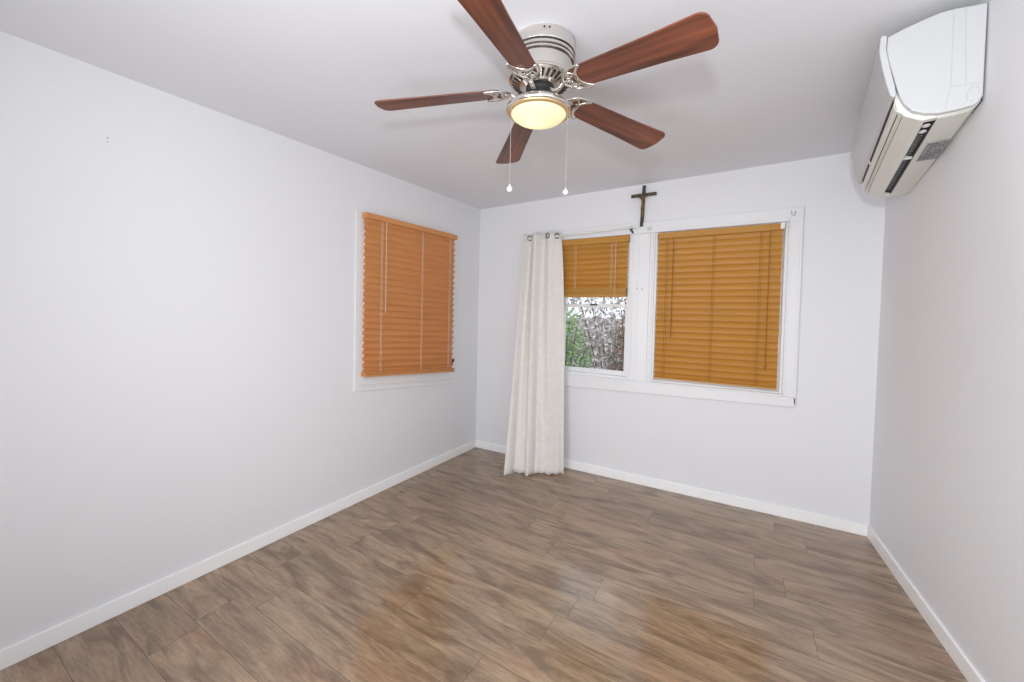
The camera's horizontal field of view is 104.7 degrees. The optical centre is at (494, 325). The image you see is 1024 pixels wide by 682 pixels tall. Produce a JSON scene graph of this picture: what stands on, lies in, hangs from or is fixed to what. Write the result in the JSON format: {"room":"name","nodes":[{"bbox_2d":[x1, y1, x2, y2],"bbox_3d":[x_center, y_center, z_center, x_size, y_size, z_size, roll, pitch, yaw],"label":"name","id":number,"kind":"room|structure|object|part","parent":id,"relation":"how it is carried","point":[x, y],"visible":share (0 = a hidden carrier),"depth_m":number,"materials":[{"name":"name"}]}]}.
{"room":"empty bedroom","nodes":[
{"label":"empty bedroom","id":0,"kind":"room"},
{"bbox_2d":[0,31,479,649],"bbox_3d":[-2.183,0.050,1.009,0.140,2.520,7.526,2,2,32],"label":"wall","id":1,"kind":"structure","parent":0,"point":[177,290],"depth_m":1.87,"materials":[{"name":"white paint"}]},
{"bbox_2d":[0,440,475,669],"bbox_3d":[-2.176,1.256,0.950,0.013,0.074,7.403,2,2,32],"label":"baseboard","id":2,"kind":"structure","parent":1,"relation":"attached to","point":[21,650],"depth_m":1.95,"materials":[{"name":"white paint"}]},
{"bbox_2d":[353,211,456,391],"bbox_3d":[-0.727,-0.141,3.272,0.164,1.383,1.139,2,2,32],"label":"window","id":3,"kind":"structure","parent":1,"relation":"in","point":[411,380],"depth_m":2.83,"materials":[{"name":"white paint"}]},
{"bbox_3d":[-0.674,0.465,3.252,0.014,0.093,1.089,2,2,32],"label":"sill","id":4,"kind":"part","parent":3,"relation":"part of","materials":[{"name":"white paint"}]},
{"bbox_2d":[361,212,457,376],"bbox_3d":[-0.644,-0.195,3.212,0.057,1.252,1.039,2,2,32],"label":"blind","id":5,"kind":"object","parent":3,"relation":"attached to","point":[408,287],"visible":1,"depth_m":3.13,"materials":[{"name":"orange wood"}]},
{"bbox_3d":[-0.831,-0.194,2.895,0.003,1.129,0.015,2,2,30],"label":"ladder cord","id":6,"kind":"part","parent":5,"relation":"part of","materials":[{"name":"orange fabric"}]},
{"bbox_3d":[-0.801,-0.439,2.908,0.007,0.639,0.007,1,2,-14],"label":"pull cord","id":7,"kind":"part","parent":5,"relation":"part of","materials":[{"name":"beige plastic"}]},
{"bbox_3d":[-0.662,0.387,3.223,0.052,0.087,1.012,2,2,32],"label":"rail","id":8,"kind":"part","parent":5,"relation":"part of","materials":[{"name":"orange wood"}]},
{"bbox_3d":[-0.600,-0.187,3.259,0.003,1.168,0.015,2,2,30],"label":"ladder cord","id":9,"kind":"part","parent":5,"relation":"part of","materials":[{"name":"beige fabric"}]},
{"bbox_3d":[-0.410,-0.182,3.559,0.003,1.200,0.015,2,2,30],"label":"ladder cord","id":10,"kind":"part","parent":5,"relation":"part of","materials":[{"name":"orange fabric"}]},
{"bbox_2d":[0,447,967,681],"bbox_3d":[-0.793,1.405,0.120,3.750,0.120,7.690,2,2,31],"label":"floor","id":11,"kind":"structure","parent":0,"point":[460,569],"depth_m":1.87,"materials":[{"name":"laminate"}]},
{"bbox_2d":[0,0,980,208],"bbox_3d":[-0.715,-1.166,0.040,3.700,0.374,7.690,2,2,31],"label":"ceiling","id":12,"kind":"structure","parent":0,"point":[783,81],"depth_m":1.69,"materials":[{"name":"white paint"}]},
{"bbox_2d":[374,0,718,194],"bbox_3d":[0.194,-0.788,1.507,1.194,0.591,1.240,3,2,44],"label":"ceiling fan","id":13,"kind":"object","parent":12,"relation":"hanging from","point":[542,68],"visible":1,"depth_m":1.41,"materials":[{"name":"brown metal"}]},
{"bbox_3d":[-0.229,-0.907,1.590,0.517,0.006,0.136,0,14,9],"label":"blade","id":14,"kind":"part","parent":13,"relation":"part of","materials":[{"name":"brown wood"}]},
{"bbox_3d":[0.013,-0.870,1.159,0.136,0.006,0.505,18,13,21],"label":"blade","id":15,"kind":"part","parent":13,"relation":"part of","materials":[{"name":"brown wood"}]},
{"bbox_3d":[0.059,-0.672,1.456,0.017,0.319,0.004,5,4,31],"label":"pull chain","id":16,"kind":"part","parent":13,"relation":"part of","materials":[{"name":"silver metal"}]},
{"bbox_3d":[0.109,-0.905,1.934,0.136,0.006,0.527,-9,1,-9],"label":"blade","id":17,"kind":"part","parent":13,"relation":"part of","materials":[{"name":"brown wood"}]},
{"bbox_3d":[0.169,-0.803,1.532,0.214,0.043,0.214,5,4,31],"label":"lamp glass","id":18,"kind":"part","parent":13,"relation":"part of","materials":[{"name":"beige glass"}]},
{"bbox_3d":[0.273,-0.672,1.497,0.017,0.313,0.004,5,4,31],"label":"pull chain","id":19,"kind":"part","parent":13,"relation":"part of","materials":[{"name":"silver metal"}]},
{"bbox_3d":[0.528,-0.869,1.709,0.498,0.006,0.136,7,-11,-27],"label":"blade","id":20,"kind":"part","parent":13,"relation":"part of","materials":[{"name":"brown wood"}]},
{"bbox_3d":[0.442,-0.849,1.246,0.136,0.006,0.482,17,-3,-44],"label":"blade","id":21,"kind":"part","parent":13,"relation":"part of","materials":[{"name":"brown wood"}]},
{"bbox_2d":[476,152,885,524],"bbox_3d":[1.167,0.053,3.329,3.078,2.540,0.140,2,2,31],"label":"wall","id":22,"kind":"structure","parent":0,"point":[815,455],"depth_m":2.83,"materials":[{"name":"white paint"}]},
{"bbox_2d":[526,226,637,241],"bbox_3d":[0.733,-0.793,3.445,1.000,0.066,0.087,2,2,31],"label":"curtain rod","id":23,"kind":"object","parent":22,"relation":"attached to","point":[630,228],"visible":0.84,"depth_m":3.34,"materials":[{"name":"white plastic"}]},
{"bbox_2d":[503,232,563,475],"bbox_3d":[0.365,0.219,3.425,0.484,2.120,0.456,2,2,31],"label":"curtain","id":24,"kind":"object","parent":23,"relation":"hanging from","point":[535,435],"visible":1,"depth_m":3.48,"materials":[{"name":"white fabric"}]},
{"bbox_2d":[564,235,631,378],"bbox_3d":[0.889,-0.157,3.493,0.620,1.200,0.140,2,2,31],"label":"window","id":25,"kind":"structure","parent":22,"relation":"in","point":[567,369],"depth_m":3.38,"materials":[{"name":"white paint"}]},
{"bbox_2d":[562,235,629,307],"bbox_3d":[0.843,-0.451,3.407,0.603,0.602,0.056,2,2,31],"label":"blind","id":26,"kind":"object","parent":25,"relation":"attached to","point":[592,267],"visible":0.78,"depth_m":3.39,"materials":[{"name":"orange wood"}]},
{"bbox_3d":[0.839,-0.257,3.414,0.583,0.026,0.052,2,2,31],"label":"rail","id":27,"kind":"part","parent":26,"relation":"part of","materials":[{"name":"orange wood"}]},
{"bbox_3d":[0.980,-0.469,3.311,0.015,0.452,0.003,2,2,24],"label":"ladder cord","id":28,"kind":"part","parent":26,"relation":"part of","materials":[{"name":"beige plastic"}]},
{"bbox_3d":[1.003,-0.431,3.285,0.007,0.525,0.007,1,2,-15],"label":"pull cord","id":29,"kind":"part","parent":26,"relation":"part of","materials":[{"name":"beige plastic"}]},
{"bbox_3d":[0.872,0.116,3.481,0.588,0.610,0.027,2,2,31],"label":"sash","id":30,"kind":"part","parent":25,"relation":"part of","materials":[{"name":"white paint"}]},
{"bbox_3d":[0.900,-0.451,3.493,0.588,0.580,0.026,2,2,31],"label":"sash","id":31,"kind":"part","parent":25,"relation":"part of","materials":[{"name":"white paint"}]},
{"bbox_2d":[627,233,655,381],"bbox_3d":[1.192,-0.141,3.215,0.185,1.205,0.026,2,2,31],"label":"trim","id":32,"kind":"structure","parent":22,"relation":"attached to","point":[642,245],"depth_m":3.20,"materials":[{"name":"white paint"}]},
{"bbox_2d":[631,185,656,226],"bbox_3d":[1.198,-0.966,3.185,0.195,0.330,0.048,2,2,31],"label":"crucifix","id":33,"kind":"object","parent":22,"relation":"attached to","point":[644,194],"visible":1,"depth_m":3.18,"materials":[{"name":"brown wood"}]},
{"bbox_2d":[476,440,866,535],"bbox_3d":[1.097,1.266,3.298,3.028,0.074,0.013,2,2,31],"label":"baseboard","id":34,"kind":"structure","parent":22,"relation":"attached to","point":[781,511],"depth_m":2.95,"materials":[{"name":"white paint"}]},
{"bbox_2d":[552,207,800,239],"bbox_3d":[1.308,-0.787,3.142,1.827,0.095,0.018,2,2,31],"label":"trim","id":35,"kind":"structure","parent":22,"relation":"attached to","point":[785,212],"depth_m":2.98,"materials":[{"name":"white paint"}]},
{"bbox_2d":[564,373,794,407],"bbox_3d":[1.277,0.518,3.173,1.827,0.107,0.026,2,2,31],"label":"trim","id":36,"kind":"structure","parent":22,"relation":"attached to","point":[572,381],"depth_m":3.07,"materials":[{"name":"white paint"}]},
{"bbox_2d":[651,222,788,393],"bbox_3d":[1.683,-0.130,3.018,0.860,1.205,0.140,2,2,31],"label":"window","id":37,"kind":"structure","parent":22,"relation":"in","point":[785,230],"depth_m":2.80,"materials":[{"name":"white paint"}]},
{"bbox_3d":[1.666,0.146,3.007,0.828,0.610,0.027,2,2,31],"label":"sash","id":38,"kind":"part","parent":37,"relation":"part of","materials":[{"name":"white paint"}]},
{"bbox_2d":[654,222,784,389],"bbox_3d":[1.635,-0.143,2.934,0.811,1.150,0.059,2,2,31],"label":"blind","id":39,"kind":"object","parent":37,"relation":"attached to","point":[718,302],"visible":1,"depth_m":2.92,"materials":[{"name":"orange wood"}]},
{"bbox_3d":[1.341,-0.132,3.099,0.015,1.098,0.003,2,2,24],"label":"ladder cord","id":40,"kind":"part","parent":39,"relation":"part of","materials":[{"name":"brown fabric"}]},
{"bbox_3d":[1.616,-0.122,2.935,0.015,1.098,0.003,2,2,24],"label":"ladder cord","id":41,"kind":"part","parent":39,"relation":"part of","materials":[{"name":"brown fabric"}]},
{"bbox_3d":[1.620,0.424,2.954,0.800,0.014,0.052,2,2,31],"label":"rail","id":42,"kind":"part","parent":39,"relation":"part of","materials":[{"name":"orange wood"}]},
{"bbox_3d":[1.865,-0.112,2.786,0.015,1.098,0.003,2,2,24],"label":"ladder cord","id":43,"kind":"part","parent":39,"relation":"part of","materials":[{"name":"brown plastic"}]},
{"bbox_3d":[1.903,-0.188,2.750,0.007,0.945,0.007,1,2,-15],"label":"pull cord","id":44,"kind":"part","parent":39,"relation":"part of","materials":[{"name":"brown plastic"}]},
{"bbox_3d":[1.694,-0.424,3.018,0.828,0.585,0.026,2,2,31],"label":"sash","id":45,"kind":"part","parent":37,"relation":"part of","materials":[{"name":"white paint"}]},
{"bbox_2d":[782,206,803,403],"bbox_3d":[2.044,-0.109,2.711,0.077,1.205,0.018,2,2,31],"label":"trim","id":46,"kind":"structure","parent":22,"relation":"attached to","point":[796,225],"depth_m":2.70,"materials":[{"name":"white paint"}]},
{"bbox_2d":[869,0,1023,681],"bbox_3d":[0.569,0.144,-0.635,0.353,2.540,7.520,2,2,31],"label":"wall","id":47,"kind":"structure","parent":0,"point":[947,503],"depth_m":1.47,"materials":[{"name":"white paint"}]},
{"bbox_2d":[852,3,987,197],"bbox_3d":[1.743,-0.848,1.688,0.254,0.375,0.974,2,2,38],"label":"air conditioner","id":48,"kind":"object","parent":47,"relation":"attached to","point":[926,80],"visible":0.98,"depth_m":1.35,"materials":[{"name":"grey plastic"}]},
{"bbox_3d":[1.662,-0.887,1.751,0.047,0.228,0.964,2,0,38],"label":"panel","id":49,"kind":"part","parent":48,"relation":"part of","materials":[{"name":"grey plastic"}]},
{"bbox_2d":[868,101,934,192],"bbox_3d":[1.716,-0.744,1.706,0.108,0.112,0.862,2,0,38],"label":"outlet","id":50,"kind":"object","parent":48,"relation":"attached to","point":[896,144],"depth_m":1.59,"materials":[{"name":"white plastic"}]},
{"bbox_2d":[919,141,946,159],"bbox_3d":[1.697,-0.676,1.531,0.045,0.002,0.167,2,0,38],"label":"print","id":51,"kind":"object","parent":48,"relation":"on","point":[945,141],"depth_m":1.54},
{"bbox_3d":[1.836,-0.846,1.609,0.010,0.290,0.912,2,0,38],"label":"mounting plate","id":52,"kind":"part","parent":48,"relation":"part of","materials":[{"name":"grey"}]},
{"bbox_2d":[867,525,984,681],"bbox_3d":[0.517,1.357,-0.658,0.062,0.074,7.400,2,2,31],"label":"baseboard","id":53,"kind":"structure","parent":47,"relation":"attached to","point":[970,673],"depth_m":1.80,"materials":[{"name":"white paint"}]},
{"label":"outside","id":54,"kind":"structure","parent":0,"visible":0},
{"bbox_3d":[3.003,1.910,7.534,14.000,0.150,8.800,2,2,31],"label":"ground","id":55,"kind":"structure","parent":54,"visible":0},
{"bbox_2d":[565,310,595,368],"bbox_3d":[0.879,0.815,5.235,0.928,2.084,0.839,2,2,31],"label":"leafy shrub","id":56,"kind":"object","parent":55,"relation":"on","point":[574,345],"visible":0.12,"depth_m":5.12,"materials":[{"name":"green plant"}]},
{"bbox_2d":[565,318,624,368],"bbox_3d":[2.057,0.854,6.955,6.900,1.950,0.060,2,2,31],"label":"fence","id":57,"kind":"object","parent":55,"relation":"on","point":[590,319],"visible":0.02,"depth_m":7.04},
{"bbox_2d":[565,297,626,370],"bbox_3d":[1.767,0.492,5.928,2.156,2.722,0.862,2,2,31],"label":"shrub","id":58,"kind":"object","parent":55,"relation":"on","point":[596,337],"visible":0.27,"depth_m":5.95,"materials":[{"name":"grey plant"}]},
{"bbox_2d":[606,299,625,370],"bbox_3d":[1.753,0.698,4.946,0.702,2.405,0.706,2,2,31],"label":"shrub","id":59,"kind":"object","parent":55,"relation":"on","point":[618,339],"visible":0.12,"depth_m":4.95,"materials":[{"name":"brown plant"}]}
]}

